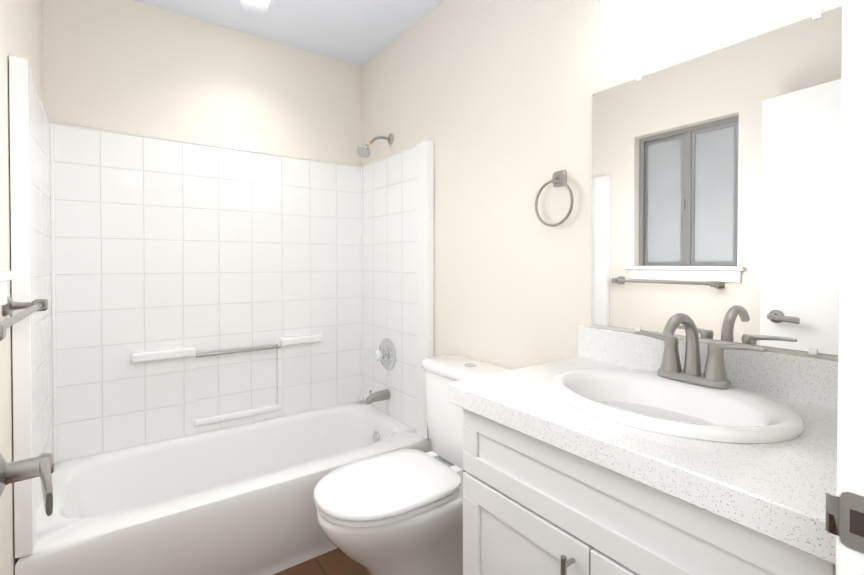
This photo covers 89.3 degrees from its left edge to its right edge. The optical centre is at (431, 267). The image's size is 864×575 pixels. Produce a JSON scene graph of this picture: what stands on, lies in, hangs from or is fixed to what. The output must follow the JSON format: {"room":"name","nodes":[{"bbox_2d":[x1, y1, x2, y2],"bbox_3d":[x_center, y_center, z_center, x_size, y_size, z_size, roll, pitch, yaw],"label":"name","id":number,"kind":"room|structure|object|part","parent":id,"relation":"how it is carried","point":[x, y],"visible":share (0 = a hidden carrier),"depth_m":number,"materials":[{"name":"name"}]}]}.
{"room":"bathroom","nodes":[
{"label":"bathroom","id":0,"kind":"room"},
{"bbox_2d":[0,0,43,574],"bbox_3d":[-0.978,-0.016,0.829,0.120,2.440,2.490,0,1,-36],"label":"wall","id":1,"kind":"structure","parent":0,"point":[21,28],"depth_m":1.23,"materials":[{"name":"beige paint"}]},
{"bbox_2d":[0,271,16,305],"bbox_3d":[-0.950,0.055,0.863,0.104,0.087,0.660,0,1,-36],"label":"trim","id":2,"kind":"structure","parent":1,"relation":"attached to","point":[5,276],"depth_m":1.09,"materials":[{"name":"white paint"}]},
{"bbox_2d":[0,297,48,340],"bbox_3d":[-0.948,0.107,0.970,0.090,0.052,0.642,0,1,-36],"label":"towel bar","id":3,"kind":"object","parent":1,"relation":"attached to","point":[11,306],"visible":0.88,"depth_m":1.16,"materials":[{"name":"silver metal"}]},
{"bbox_2d":[43,0,361,166],"bbox_3d":[-1.083,-0.035,2.361,1.740,2.440,0.120,0,1,-36],"label":"wall","id":4,"kind":"structure","parent":0,"point":[131,67],"depth_m":2.19,"materials":[{"name":"beige paint"}]},
{"bbox_2d":[134,0,443,65],"bbox_3d":[-0.150,-1.263,0.554,2.320,0.060,4.120,0,1,-36],"label":"ceiling","id":5,"kind":"structure","parent":0,"point":[359,32],"depth_m":2.21,"materials":[{"name":"white paint"}]},
{"bbox_2d":[240,0,273,6],"bbox_3d":[-0.816,-1.247,2.009,0.172,0.006,0.172,0,1,-36],"label":"recessed light","id":6,"kind":"object","parent":5,"relation":"in","point":[260,3],"visible":1,"depth_m":2.05,"materials":[{"name":"white paint"}]},
{"bbox_2d":[273,548,369,574],"bbox_3d":[-0.150,1.237,0.584,2.320,0.060,4.120,0,1,-36],"label":"floor","id":7,"kind":"structure","parent":0,"point":[337,561],"depth_m":1.74,"materials":[{"name":"brown wood"}]},
{"bbox_2d":[9,55,433,574],"bbox_3d":[-0.822,0.222,2.001,1.498,1.935,0.769,0,1,-36],"label":"bathtub","id":8,"kind":"object","parent":7,"relation":"on","point":[219,354],"visible":0.9,"depth_m":2.09,"materials":[{"name":"white ceramic"}]},
{"bbox_3d":[-0.302,0.706,2.415,0.135,0.075,0.054,-1,1,-36],"label":"spout","id":9,"kind":"part","parent":8,"relation":"part of","materials":[{"name":"silver metal"}]},
{"bbox_3d":[-0.296,0.485,2.417,0.039,0.058,0.058,-1,1,-36],"label":"valve knob","id":10,"kind":"part","parent":8,"relation":"part of","materials":[{"name":"white plastic"}]},
{"bbox_3d":[-0.264,0.484,2.440,0.040,0.180,0.180,-1,1,-36],"label":"valve plate","id":11,"kind":"part","parent":8,"relation":"part of","materials":[{"name":"silver metal"}]},
{"bbox_2d":[314,355,512,574],"bbox_3d":[-0.060,0.790,1.593,0.737,0.809,0.456,0,1,-36],"label":"toilet","id":12,"kind":"object","parent":7,"relation":"on","point":[397,512],"visible":0.79,"depth_m":1.47,"materials":[{"name":"white ceramic"}]},
{"bbox_3d":[-0.163,0.766,1.518,0.475,0.018,0.372,-1,1,-36],"label":"seat","id":13,"kind":"part","parent":12,"relation":"part of","materials":[{"name":"white plastic"}]},
{"bbox_3d":[-0.151,0.754,1.526,0.511,0.052,0.380,-1,1,-36],"label":"seat lid","id":14,"kind":"part","parent":12,"relation":"part of","materials":[{"name":"white plastic"}]},
{"bbox_3d":[-0.068,0.987,1.589,0.705,0.415,0.372,-1,1,-36],"label":"bowl","id":15,"kind":"part","parent":12,"relation":"part of","materials":[{"name":"white ceramic"}]},
{"bbox_3d":[0.153,0.603,1.744,0.200,0.350,0.436,-1,1,-36],"label":"tank","id":16,"kind":"part","parent":12,"relation":"part of","materials":[{"name":"white ceramic"}]},
{"bbox_3d":[0.152,0.409,1.740,0.216,0.040,0.456,-1,1,-36],"label":"tank lid","id":17,"kind":"part","parent":12,"relation":"part of","materials":[{"name":"white ceramic"}]},
{"bbox_2d":[447,313,837,574],"bbox_3d":[0.488,0.655,0.982,0.568,1.095,0.760,0,1,-36],"label":"bathroom vanity","id":18,"kind":"object","parent":7,"relation":"on","point":[610,452],"visible":1,"depth_m":0.86,"materials":[{"name":"white paint"}]},
{"bbox_2d":[551,368,804,442],"bbox_3d":[0.509,0.352,0.980,0.416,0.152,0.502,-1,1,-36],"label":"sink","id":19,"kind":"object","parent":18,"relation":"in","point":[665,406],"depth_m":0.97,"materials":[{"name":"white ceramic"}]},
{"bbox_2d":[633,313,766,388],"bbox_3d":[0.596,0.192,1.041,0.158,0.170,0.298,-1,1,-36],"label":"faucet","id":20,"kind":"object","parent":18,"relation":"on","point":[670,373],"depth_m":1.06,"materials":[{"name":"silver metal"}]},
{"bbox_2d":[362,0,841,369],"bbox_3d":[0.337,-0.028,1.776,0.120,2.440,2.490,0,1,-36],"label":"wall","id":21,"kind":"structure","parent":0,"point":[492,100],"depth_m":1.69,"materials":[{"name":"beige paint"}]},
{"bbox_2d":[535,170,573,226],"bbox_3d":[0.429,-0.238,1.507,0.041,0.196,0.162,0,1,-36],"label":"towel ring","id":22,"kind":"object","parent":21,"relation":"attached to","point":[559,178],"visible":0.98,"depth_m":1.50,"materials":[{"name":"silver metal"}]},
{"bbox_2d":[592,6,841,354],"bbox_3d":[0.723,-0.188,1.125,0.008,0.757,0.705,0,1,-36],"label":"mirror","id":23,"kind":"object","parent":21,"relation":"attached to","point":[716,195],"visible":0.98,"depth_m":1.09,"materials":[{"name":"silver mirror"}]},
{"bbox_3d":[0.372,-0.010,0.341,1.500,2.440,0.120,-1,1,-36],"label":"wall","id":24,"kind":"structure","parent":0,"visible":0},
{"bbox_2d":[826,0,863,574],"bbox_3d":[0.169,0.156,0.193,0.847,2.112,0.150,0,1,-36],"label":"door frame","id":25,"kind":"structure","parent":24,"relation":"attached to","point":[850,449],"depth_m":0.45,"materials":[{"name":"white paint"}]},
{"bbox_3d":[0.430,0.258,0.442,0.004,0.057,0.049,0,1,-36],"label":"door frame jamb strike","id":26,"kind":"part","parent":25,"relation":"part of","materials":[{"name":"silver metal"}]},
{"bbox_3d":[0.432,0.258,0.438,0.001,0.024,0.020,0,1,-36],"label":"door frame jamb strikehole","id":27,"kind":"part","parent":25,"relation":"part of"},
{"bbox_3d":[-0.372,0.191,0.313,0.102,2.014,0.700,-1,1,-36],"label":"door leaf","id":28,"kind":"structure","parent":24,"relation":"in","visible":0},
{"bbox_2d":[0,452,53,515],"bbox_3d":[-0.531,0.258,0.494,0.157,0.066,0.145,-1,1,-41],"label":"lever","id":29,"kind":"object","parent":28,"relation":"attached to","point":[41,466],"visible":1,"depth_m":0.54,"materials":[{"name":"silver metal"}]}
]}

